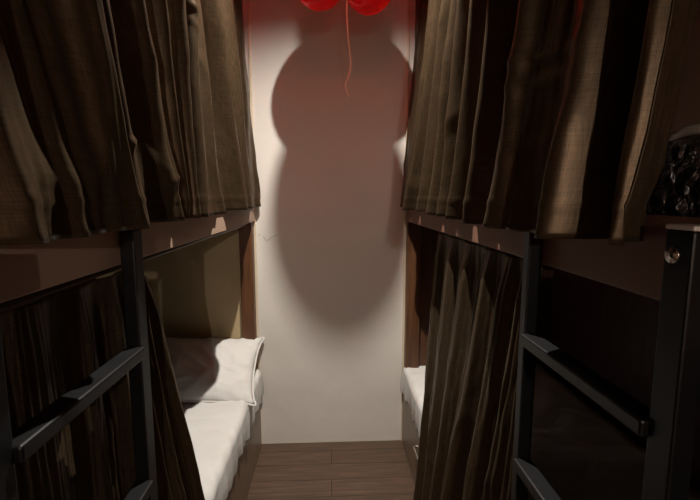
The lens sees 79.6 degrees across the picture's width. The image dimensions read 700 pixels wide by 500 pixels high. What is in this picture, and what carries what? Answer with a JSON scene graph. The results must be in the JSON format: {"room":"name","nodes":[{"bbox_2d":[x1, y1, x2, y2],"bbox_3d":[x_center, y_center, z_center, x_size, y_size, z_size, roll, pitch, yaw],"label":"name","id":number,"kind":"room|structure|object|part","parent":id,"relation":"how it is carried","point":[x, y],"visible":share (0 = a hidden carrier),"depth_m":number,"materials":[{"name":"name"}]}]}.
{"room":"dormitory","nodes":[
{"label":"dormitory","id":0,"kind":"room"},
{"bbox_2d":[242,0,415,443],"bbox_3d":[-0.117,-0.260,2.459,2.920,2.900,0.102,0,7,-3],"label":"wall","id":1,"kind":"structure","parent":0,"point":[330,216],"depth_m":2.42,"materials":[{"name":"white paint"}]},
{"bbox_2d":[247,0,261,442],"bbox_3d":[-0.544,-0.251,2.384,0.013,2.900,0.012,0,7,-3],"label":"trim","id":2,"kind":"structure","parent":1,"relation":"attached to","point":[248,1],"depth_m":2.39,"materials":[{"name":"wood"}]},
{"bbox_2d":[401,0,409,440],"bbox_3d":[0.321,-0.256,2.425,0.012,2.900,0.012,0,7,-3],"label":"trim","id":3,"kind":"structure","parent":1,"relation":"attached to","point":[408,20],"depth_m":2.44,"materials":[{"name":"wood"}]},
{"bbox_2d":[246,440,414,499],"bbox_3d":[-0.005,1.524,0.306,2.920,0.100,4.826,0,7,-3],"label":"floor","id":4,"kind":"structure","parent":0,"point":[351,470],"depth_m":2.31,"materials":[{"name":"laminate"}]},
{"bbox_2d":[0,6,261,499],"bbox_3d":[-0.957,-0.124,1.386,0.930,2.899,1.958,0,7,-3],"label":"bunk bed","id":5,"kind":"object","parent":4,"relation":"on","point":[204,289],"visible":0.28,"depth_m":2.36,"materials":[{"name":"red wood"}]},
{"bbox_3d":[-1.402,0.464,1.439,0.036,1.048,1.918,0,7,-3],"label":"panel","id":6,"kind":"part","parent":5,"relation":"part of","materials":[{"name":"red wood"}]},
{"bbox_2d":[0,229,157,499],"bbox_3d":[-0.436,0.695,0.750,0.039,1.434,0.445,0,7,-3],"label":"ladder","id":7,"kind":"object","parent":5,"relation":"attached to","point":[17,446],"visible":0.91,"depth_m":0.84,"materials":[{"name":"black metal"}]},
{"bbox_3d":[-0.432,0.719,0.556,0.029,1.434,0.053,0,7,-3],"label":"rail","id":8,"kind":"part","parent":7,"relation":"part of","materials":[{"name":"black metal"}]},
{"bbox_3d":[-0.451,0.669,0.951,0.029,1.434,0.040,0,7,-3],"label":"rail","id":9,"kind":"part","parent":7,"relation":"part of","materials":[{"name":"black metal"}]},
{"bbox_2d":[0,224,246,309],"bbox_3d":[-0.538,-0.025,1.430,0.012,0.012,1.932,0,7,-3],"label":"curtain rod","id":10,"kind":"object","parent":5,"relation":"attached to","point":[10,303],"visible":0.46,"depth_m":0.78,"materials":[{"name":"black metal"}]},
{"bbox_2d":[0,271,204,499],"bbox_3d":[-0.476,0.679,0.981,0.123,1.263,0.691,1,7,7],"label":"curtain","id":11,"kind":"object","parent":10,"relation":"hanging from","point":[51,344],"visible":0.73,"depth_m":0.80,"materials":[{"name":"brown fabric"}]},
{"bbox_3d":[-1.045,0.340,2.419,0.843,1.048,0.018,0,7,-3],"label":"panel","id":12,"kind":"part","parent":5,"relation":"part of","materials":[{"name":"beige wood"}]},
{"bbox_2d":[181,369,263,499],"bbox_3d":[-0.890,0.903,1.530,0.854,0.184,1.892,0,7,-3],"label":"mattress","id":13,"kind":"object","parent":5,"relation":"on","point":[219,432],"visible":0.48,"depth_m":1.82,"materials":[{"name":"white fabric"}]},
{"bbox_2d":[165,337,264,406],"bbox_3d":[-0.817,0.629,2.235,0.688,0.259,0.421,-1,7,-7],"label":"pillow","id":14,"kind":"object","parent":13,"relation":"on","point":[208,370],"visible":0.72,"depth_m":2.18,"materials":[{"name":"white fabric"}]},
{"bbox_3d":[-0.502,1.145,1.568,0.020,0.335,1.958,0,7,-3],"label":"panel","id":15,"kind":"part","parent":5,"relation":"part of","materials":[{"name":"brown laminate"}]},
{"bbox_3d":[-0.586,0.350,2.426,0.073,1.027,0.050,0,7,-3],"label":"corner post","id":16,"kind":"part","parent":5,"relation":"part of","materials":[{"name":"brown wood"}]},
{"bbox_2d":[402,0,699,491],"bbox_3d":[0.816,-0.132,1.452,0.943,2.899,1.993,0,7,-3],"label":"bunk bed","id":17,"kind":"object","parent":4,"relation":"on","point":[611,331],"visible":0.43,"depth_m":1.93,"materials":[{"name":"brown wood"}]},
{"bbox_3d":[0.378,1.142,1.591,0.020,0.335,1.993,0,7,-3],"label":"panel","id":18,"kind":"part","parent":17,"relation":"part of","materials":[{"name":"brown laminate"}]},
{"bbox_3d":[0.367,0.345,2.471,0.079,1.027,0.050,0,7,-3],"label":"corner post","id":19,"kind":"part","parent":17,"relation":"part of","materials":[{"name":"brown wood"}]},
{"bbox_3d":[0.336,1.007,2.041,0.026,0.012,0.189,0,7,-3],"label":"handle","id":20,"kind":"part","parent":17,"relation":"part of","materials":[{"name":"metal"}]},
{"bbox_3d":[0.387,-0.984,2.304,0.060,1.423,0.050,0,7,-3],"label":"corner post","id":21,"kind":"part","parent":17,"relation":"part of","materials":[{"name":"brown wood"}]},
{"bbox_3d":[0.823,0.329,2.506,0.833,1.048,0.018,0,7,-3],"label":"panel","id":22,"kind":"part","parent":17,"relation":"part of","materials":[{"name":"brown wood"}]},
{"bbox_2d":[420,225,658,300],"bbox_3d":[0.419,-0.035,1.450,0.012,0.012,1.982,0,7,-3],"label":"curtain rod","id":23,"kind":"object","parent":17,"relation":"attached to","point":[420,225],"visible":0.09,"depth_m":0.81,"materials":[{"name":"black metal"}]},
{"bbox_2d":[413,232,543,499],"bbox_3d":[0.361,0.609,1.497,0.164,1.273,0.942,0,7,-3],"label":"curtain","id":24,"kind":"object","parent":23,"relation":"hanging from","point":[466,442],"visible":0.94,"depth_m":1.36,"materials":[{"name":"brown fabric"}]},
{"bbox_2d":[400,363,699,499],"bbox_3d":[0.768,0.889,1.607,0.841,0.183,1.892,0,7,-3],"label":"mattress","id":25,"kind":"object","parent":17,"relation":"on","point":[582,454],"visible":0.43,"depth_m":1.72,"materials":[{"name":"white fabric"}]},
{"bbox_2d":[511,224,699,499],"bbox_3d":[0.384,0.676,0.762,0.040,1.468,0.411,0,7,-3],"label":"ladder","id":26,"kind":"object","parent":17,"relation":"attached to","point":[669,424],"visible":0.92,"depth_m":0.52,"materials":[{"name":"black metal"}]},
{"bbox_3d":[0.379,0.669,0.955,0.029,1.434,0.026,0,7,-3],"label":"rail","id":27,"kind":"part","parent":26,"relation":"part of","materials":[{"name":"black metal"}]},
{"bbox_3d":[0.397,0.702,0.580,0.029,1.462,0.040,0,7,-3],"label":"rail","id":28,"kind":"part","parent":26,"relation":"part of","materials":[{"name":"black metal"}]},
{"bbox_3d":[1.268,0.450,1.546,0.036,1.048,1.953,0,7,-3],"label":"panel","id":29,"kind":"part","parent":17,"relation":"part of","materials":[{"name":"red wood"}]},
{"bbox_2d":[646,124,699,216],"bbox_3d":[0.807,-0.185,1.438,0.770,0.194,1.940,0,7,-3],"label":"plastic bag","id":30,"kind":"object","parent":17,"relation":"on","point":[676,192],"visible":0.02,"depth_m":0.59,"materials":[{"name":"black plastic"}]},
{"bbox_2d":[671,8,699,132],"bbox_3d":[1.403,0.027,0.184,0.100,2.900,4.626,0,7,-3],"label":"wall","id":31,"kind":"structure","parent":0,"point":[687,111],"depth_m":1.58,"materials":[{"name":"brown paint"}]},
{"bbox_3d":[-0.005,-1.453,-0.070,2.920,0.100,4.826,0,7,-3],"label":"ceiling","id":32,"kind":"structure","parent":0,"visible":0},
{"bbox_2d":[300,0,338,10],"bbox_3d":[-0.133,-1.342,1.794,0.228,0.587,0.228,0,7,-3],"label":"balloon","id":33,"kind":"object","parent":32,"relation":"hanging from","point":[316,5],"visible":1,"depth_m":1.81,"materials":[{"name":"red rubber"}]},
{"bbox_2d":[345,0,389,97],"bbox_3d":[0.084,-1.165,1.861,0.224,0.956,0.224,0,7,-3],"label":"balloon","id":34,"kind":"object","parent":32,"relation":"hanging from","point":[364,7],"visible":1,"depth_m":1.85,"materials":[{"name":"red rubber"}]},
{"bbox_3d":[0.432,-1.479,1.268,0.022,0.183,1.982,0,7,-3],"label":"curtain rod","id":35,"kind":"object","parent":32,"relation":"hanging from","visible":0},
{"bbox_2d":[400,0,699,245],"bbox_3d":[0.441,-0.753,1.350,0.428,1.285,1.948,0,7,-3],"label":"curtain","id":36,"kind":"object","parent":35,"relation":"hanging from","point":[548,119],"visible":1,"depth_m":0.68,"materials":[{"name":"brown fabric"}]},
{"bbox_3d":[-0.553,-1.470,1.197,0.022,0.183,2.032,0,7,-3],"label":"curtain rod","id":37,"kind":"object","parent":32,"relation":"hanging from","visible":0},
{"bbox_2d":[0,0,260,244],"bbox_3d":[-0.572,-0.743,1.240,0.392,1.278,2.101,0,7,-3],"label":"curtain","id":38,"kind":"object","parent":37,"relation":"hanging from","point":[116,115],"visible":1,"depth_m":0.67,"materials":[{"name":"brown fabric"}]}
]}

